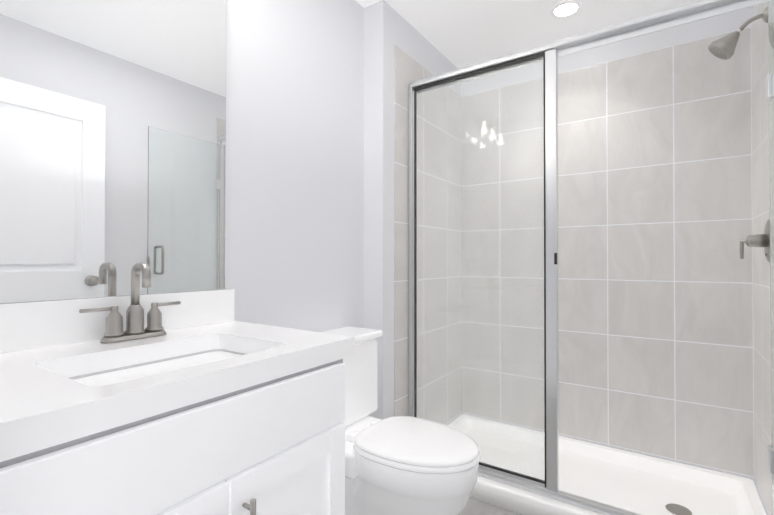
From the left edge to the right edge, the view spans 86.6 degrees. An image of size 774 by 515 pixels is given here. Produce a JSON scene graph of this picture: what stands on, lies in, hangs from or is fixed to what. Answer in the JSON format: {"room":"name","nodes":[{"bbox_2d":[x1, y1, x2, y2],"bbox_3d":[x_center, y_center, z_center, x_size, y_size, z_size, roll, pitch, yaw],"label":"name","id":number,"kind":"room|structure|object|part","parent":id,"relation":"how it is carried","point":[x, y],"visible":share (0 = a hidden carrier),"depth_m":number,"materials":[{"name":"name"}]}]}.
{"room":"bathroom","nodes":[
{"label":"bathroom","id":0,"kind":"room"},
{"bbox_2d":[0,0,363,331],"bbox_3d":[-1.034,-0.082,0.853,0.120,2.410,3.077,0,-1,34],"label":"wall","id":1,"kind":"structure","parent":0,"point":[294,208],"depth_m":1.71,"materials":[{"name":"white paint"}]},
{"bbox_2d":[0,0,225,302],"bbox_3d":[-0.766,-0.434,1.134,0.005,1.082,0.718,0,-1,34],"label":"mirror","id":2,"kind":"object","parent":1,"relation":"attached to","point":[112,139],"visible":1,"depth_m":1.13,"materials":[{"name":"white mirror"}]},
{"bbox_2d":[0,289,234,352],"bbox_3d":[-0.758,0.164,1.127,0.020,0.112,0.769,0,-1,34],"label":"backsplash","id":3,"kind":"structure","parent":1,"relation":"attached to","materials":[{"name":"white stone"}]},
{"bbox_2d":[364,0,457,418],"bbox_3d":[0.175,-0.069,2.521,0.240,2.410,1.043,0,-1,34],"label":"wall","id":4,"kind":"structure","parent":0,"point":[387,26],"depth_m":2.06,"materials":[{"name":"paint tile"},{"name":"grout"}]},
{"bbox_2d":[394,44,434,415],"bbox_3d":[0.272,-0.025,2.442,0.008,2.140,0.825,0,-1,34],"label":"wall tile","id":5,"kind":"structure","parent":4,"relation":"attached to","point":[408,68],"depth_m":2.15,"materials":[{"name":"grey tile"}]},
{"bbox_2d":[408,87,412,416],"bbox_3d":[0.135,0.057,2.211,0.023,1.943,0.040,0,-1,34],"label":"door jamb","id":6,"kind":"structure","parent":5,"relation":"attached to","point":[410,166],"depth_m":2.19,"materials":[{"name":"silver metal"}]},
{"bbox_2d":[413,91,413,416],"bbox_3d":[0.147,0.053,2.198,0.009,1.916,0.016,0,-1,34],"label":"shower door panel edge","id":7,"kind":"object","parent":6,"relation":"attached to","point":[413,253],"visible":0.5,"depth_m":2.19,"materials":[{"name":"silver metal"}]},
{"bbox_2d":[414,90,415,416],"bbox_3d":[0.153,0.051,2.194,0.006,1.898,0.017,0,-1,34],"label":"gasket","id":8,"kind":"object","parent":7,"relation":"attached to","point":[414,253],"visible":0.64,"depth_m":2.19,"materials":[{"name":"black rubber"}]},
{"bbox_2d":[409,0,767,87],"bbox_3d":[0.738,-0.915,1.808,1.482,0.062,0.038,0,-1,34],"label":"header rail","id":9,"kind":"object","parent":6,"relation":"attached to","point":[671,13],"depth_m":1.66,"materials":[{"name":"silver metal"}]},
{"bbox_2d":[413,53,542,90],"bbox_3d":[0.429,-0.902,2.014,0.695,0.012,0.017,0,-1,34],"label":"gasket","id":10,"kind":"object","parent":9,"relation":"attached to","point":[484,70],"depth_m":1.99,"materials":[{"name":"black rubber"}]},
{"bbox_3d":[0.744,-0.901,1.817,1.482,0.034,0.005,0,-1,34],"label":"shower door header lip","id":11,"kind":"part","parent":9,"relation":"part of","materials":[{"name":"silver metal"}]},
{"bbox_2d":[460,497,520,514],"bbox_3d":[-0.024,1.162,0.725,1.942,0.080,4.220,0,-1,34],"label":"floor","id":12,"kind":"structure","parent":0,"point":[474,506],"depth_m":1.84,"materials":[{"name":"tile"}]},
{"bbox_2d":[0,262,354,514],"bbox_3d":[-0.520,0.568,0.961,0.597,1.111,0.769,0,-1,34],"label":"bathroom vanity","id":13,"kind":"object","parent":12,"relation":"on","point":[135,402],"visible":1,"depth_m":0.85,"materials":[{"name":"white"}]},
{"bbox_3d":[-0.315,0.356,0.811,0.018,0.153,0.697,0,-1,34],"label":"drawer","id":14,"kind":"part","parent":13,"relation":"part of","materials":[{"name":"white wood"}]},
{"bbox_2d":[0,321,354,461],"bbox_3d":[-0.536,0.244,0.975,0.558,0.050,0.769,0,-1,34],"label":"countertop","id":15,"kind":"structure","parent":13,"relation":"on","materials":[{"name":"white stone"}]},
{"bbox_2d":[79,262,180,342],"bbox_3d":[-0.667,0.116,1.105,0.098,0.206,0.252,0,-1,34],"label":"faucet","id":16,"kind":"object","parent":15,"relation":"on","point":[135,332],"depth_m":1.10,"materials":[{"name":"silver metal"}]},
{"bbox_2d":[69,349,244,378],"bbox_3d":[-0.489,0.331,0.940,0.355,0.135,0.482,0,-1,34],"label":"basin","id":17,"kind":"object","parent":15,"relation":"in","point":[141,367],"depth_m":1.02,"materials":[{"name":"white ceramic"}]},
{"bbox_3d":[-0.414,0.467,0.665,0.018,0.056,0.236,0,-1,34],"label":"door rail","id":18,"kind":"part","parent":13,"relation":"part of","materials":[{"name":"white wood"}]},
{"bbox_3d":[-0.278,0.500,0.823,0.029,0.009,0.009,0,-1,34],"label":"pull post","id":19,"kind":"part","parent":13,"relation":"part of","materials":[{"name":"silver metal"}]},
{"bbox_3d":[-0.266,0.552,0.815,0.012,0.140,0.012,0,-1,34],"label":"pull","id":20,"kind":"part","parent":13,"relation":"part of","materials":[{"name":"silver metal"}]},
{"bbox_3d":[-0.216,0.469,0.955,0.018,0.056,0.236,0,-1,34],"label":"door rail","id":21,"kind":"part","parent":13,"relation":"part of","materials":[{"name":"white wood"}]},
{"bbox_3d":[-0.220,0.723,0.955,0.010,0.461,0.242,0,-1,34],"label":"door panel","id":22,"kind":"part","parent":13,"relation":"part of","materials":[{"name":"white wood"}]},
{"bbox_2d":[321,326,480,514],"bbox_3d":[-0.025,0.726,1.548,0.751,0.804,0.506,0,-1,34],"label":"toilet","id":23,"kind":"object","parent":12,"relation":"on","point":[402,465],"visible":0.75,"depth_m":1.42,"materials":[{"name":"white ceramic"}]},
{"bbox_3d":[-0.227,0.342,1.723,0.210,0.032,0.450,0,-1,34],"label":"tank lid","id":24,"kind":"part","parent":23,"relation":"part of","materials":[{"name":"white ceramic"}]},
{"bbox_3d":[-0.231,0.526,1.724,0.193,0.336,0.430,0,-1,34],"label":"tank","id":25,"kind":"part","parent":23,"relation":"part of","materials":[{"name":"white ceramic"}]},
{"bbox_3d":[0.058,0.910,1.524,0.576,0.436,0.354,0,-1,34],"label":"bowl","id":26,"kind":"part","parent":23,"relation":"part of","materials":[{"name":"white ceramic"}]},
{"bbox_3d":[0.116,0.681,1.487,0.448,0.018,0.358,0,-1,34],"label":"seat","id":27,"kind":"part","parent":23,"relation":"part of","materials":[{"name":"white ceramic"}]},
{"bbox_3d":[0.116,0.658,1.487,0.440,0.024,0.350,0,-1,34],"label":"lid","id":28,"kind":"part","parent":23,"relation":"part of","materials":[{"name":"white ceramic"}]},
{"bbox_2d":[470,436,766,514],"bbox_3d":[0.908,1.088,2.042,1.480,0.088,0.750,0,-1,34],"label":"shower pan","id":29,"kind":"object","parent":12,"relation":"on","point":[641,484],"visible":0.44,"depth_m":1.92,"materials":[{"name":"white plastic"}]},
{"bbox_2d":[478,468,640,514],"bbox_3d":[0.737,1.027,1.792,1.478,0.030,0.062,0,-1,34],"label":"door track","id":30,"kind":"object","parent":29,"relation":"on","point":[560,498],"depth_m":1.76,"materials":[{"name":"silver metal"}]},
{"bbox_2d":[479,465,545,487],"bbox_3d":[0.429,1.006,1.998,0.695,0.016,0.018,0,-1,34],"label":"rail","id":31,"kind":"object","parent":30,"relation":"on","point":[513,476],"visible":0.21,"depth_m":1.89,"materials":[{"name":"silver metal"}]},
{"bbox_2d":[416,56,544,481],"bbox_3d":[0.427,0.051,2.007,0.681,1.907,0.006,0,-1,34],"label":"door glass","id":32,"kind":"object","parent":31,"relation":"on","point":[480,259],"visible":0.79,"depth_m":1.97,"materials":[{"name":"clear glass"}]},
{"bbox_2d":[479,463,544,483],"bbox_3d":[0.426,0.995,2.000,0.675,0.006,0.019,0,-1,34],"label":"shower door panel bottom gasket","id":33,"kind":"object","parent":31,"relation":"attached to","point":[526,477],"visible":0.21,"depth_m":1.89,"materials":[{"name":"black rubber"}]},
{"bbox_2d":[543,49,558,491],"bbox_3d":[0.723,0.052,1.806,0.054,1.928,0.029,0,-1,34],"label":"stile","id":34,"kind":"object","parent":30,"relation":"on","point":[551,247],"depth_m":1.79,"materials":[{"name":"silver metal"}]},
{"bbox_3d":[0.703,0.050,1.820,0.006,1.916,0.029,0,-1,34],"label":"shower door stile gasket","id":35,"kind":"part","parent":34,"relation":"part of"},
{"bbox_2d":[554,253,556,263],"bbox_3d":[0.732,0.005,1.782,0.010,0.050,0.010,0,-1,34],"label":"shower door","id":36,"kind":"structure","parent":34,"relation":"attached to","point":[555,258],"depth_m":1.78,"materials":[{"name":"black metal"}]},
{"bbox_3d":[0.723,1.019,1.771,1.436,0.014,0.008,0,-1,34],"label":"shower door track lip","id":37,"kind":"part","parent":30,"relation":"part of","materials":[{"name":"silver metal"}]},
{"bbox_2d":[355,0,698,68],"bbox_3d":[-0.024,-1.338,0.745,1.942,0.100,4.220,0,-1,34],"label":"ceiling","id":38,"kind":"structure","parent":0,"point":[458,34],"depth_m":2.21,"materials":[{"name":"white paint"}]},
{"bbox_2d":[550,0,581,18],"bbox_3d":[0.920,-1.274,2.111,0.150,0.006,0.150,0,-1,34],"label":"recessed light","id":39,"kind":"object","parent":38,"relation":"in","point":[565,9],"visible":1,"depth_m":2.11,"materials":[{"name":"white"}]},
{"bbox_2d":[557,6,755,484],"bbox_3d":[1.157,-0.070,2.416,1.500,2.410,0.112,0,-1,34],"label":"wall","id":40,"kind":"structure","parent":0,"point":[706,27],"depth_m":2.17,"materials":[{"name":"paint tile"},{"name":"grout"}]},
{"bbox_2d":[558,27,753,477],"bbox_3d":[1.123,-0.025,2.366,1.484,2.140,0.008,0,-1,34],"label":"wall tile","id":41,"kind":"structure","parent":40,"relation":"attached to","point":[655,300],"depth_m":2.15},
{"bbox_2d":[753,5,768,514],"bbox_3d":[0.698,-0.087,0.304,0.120,2.410,4.120,0,-1,34],"label":"wall","id":42,"kind":"structure","parent":0,"point":[755,7],"depth_m":1.88,"materials":[{"name":"grey tile"}]},
{"bbox_2d":[751,2,771,514],"bbox_3d":[1.539,-0.031,1.652,0.008,2.140,0.705,0,-1,34],"label":"wall tile","id":43,"kind":"structure","parent":42,"relation":"attached to","point":[761,263],"depth_m":1.77,"materials":[{"name":"grey tile"}]},
{"bbox_2d":[708,6,767,59],"bbox_3d":[1.436,-0.910,1.683,0.188,0.171,0.098,0,-1,34],"label":"shower head","id":44,"kind":"object","parent":43,"relation":"attached to","point":[724,47],"visible":1,"depth_m":1.67},
{"bbox_3d":[1.472,-0.949,1.660,0.083,0.051,0.017,0,-1,34],"label":"arm","id":45,"kind":"part","parent":44,"relation":"part of"},
{"bbox_2d":[740,219,769,261],"bbox_3d":[1.470,-0.066,1.641,0.092,0.170,0.170,0,-1,34],"label":"shower valve","id":46,"kind":"object","parent":43,"relation":"attached to","point":[759,240],"visible":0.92,"depth_m":1.62,"materials":[{"name":"silver metal"}]},
{"bbox_3d":[1.438,-0.033,1.663,0.013,0.078,0.013,0,-1,34],"label":"lever","id":47,"kind":"part","parent":46,"relation":"part of","materials":[{"name":"silver metal"}]},
{"bbox_3d":[1.503,-0.066,1.619,0.012,0.170,0.170,0,-1,34],"label":"plate","id":48,"kind":"part","parent":46,"relation":"part of","materials":[{"name":"silver metal"}]},
{"bbox_3d":[1.341,0.050,1.390,0.023,1.943,0.040,0,-1,34],"label":"shower door","id":49,"kind":"structure","parent":0,"visible":0},
{"bbox_2d":[768,0,773,514],"bbox_3d":[1.149,0.058,1.166,0.008,1.875,0.525,0,-1,34],"label":"shower glass door","id":50,"kind":"structure","parent":49,"relation":"attached to","point":[771,72],"depth_m":1.36,"materials":[{"name":"clear glass"}]},
{"bbox_2d":[765,74,770,101],"bbox_3d":[1.294,-0.573,1.384,0.024,0.080,0.050,0,-1,34],"label":"shower glass door wall hinge","id":51,"kind":"object","parent":50,"relation":"attached to","point":[768,87],"visible":0.65,"depth_m":1.37,"materials":[{"name":"silver metal"}]},
{"bbox_2d":[767,445,773,473],"bbox_3d":[1.294,0.677,1.374,0.024,0.080,0.050,0,-1,34],"label":"shower glass door wall hinge","id":52,"kind":"object","parent":50,"relation":"attached to","point":[770,458],"visible":0.94,"depth_m":1.36,"materials":[{"name":"silver metal"}]}
]}

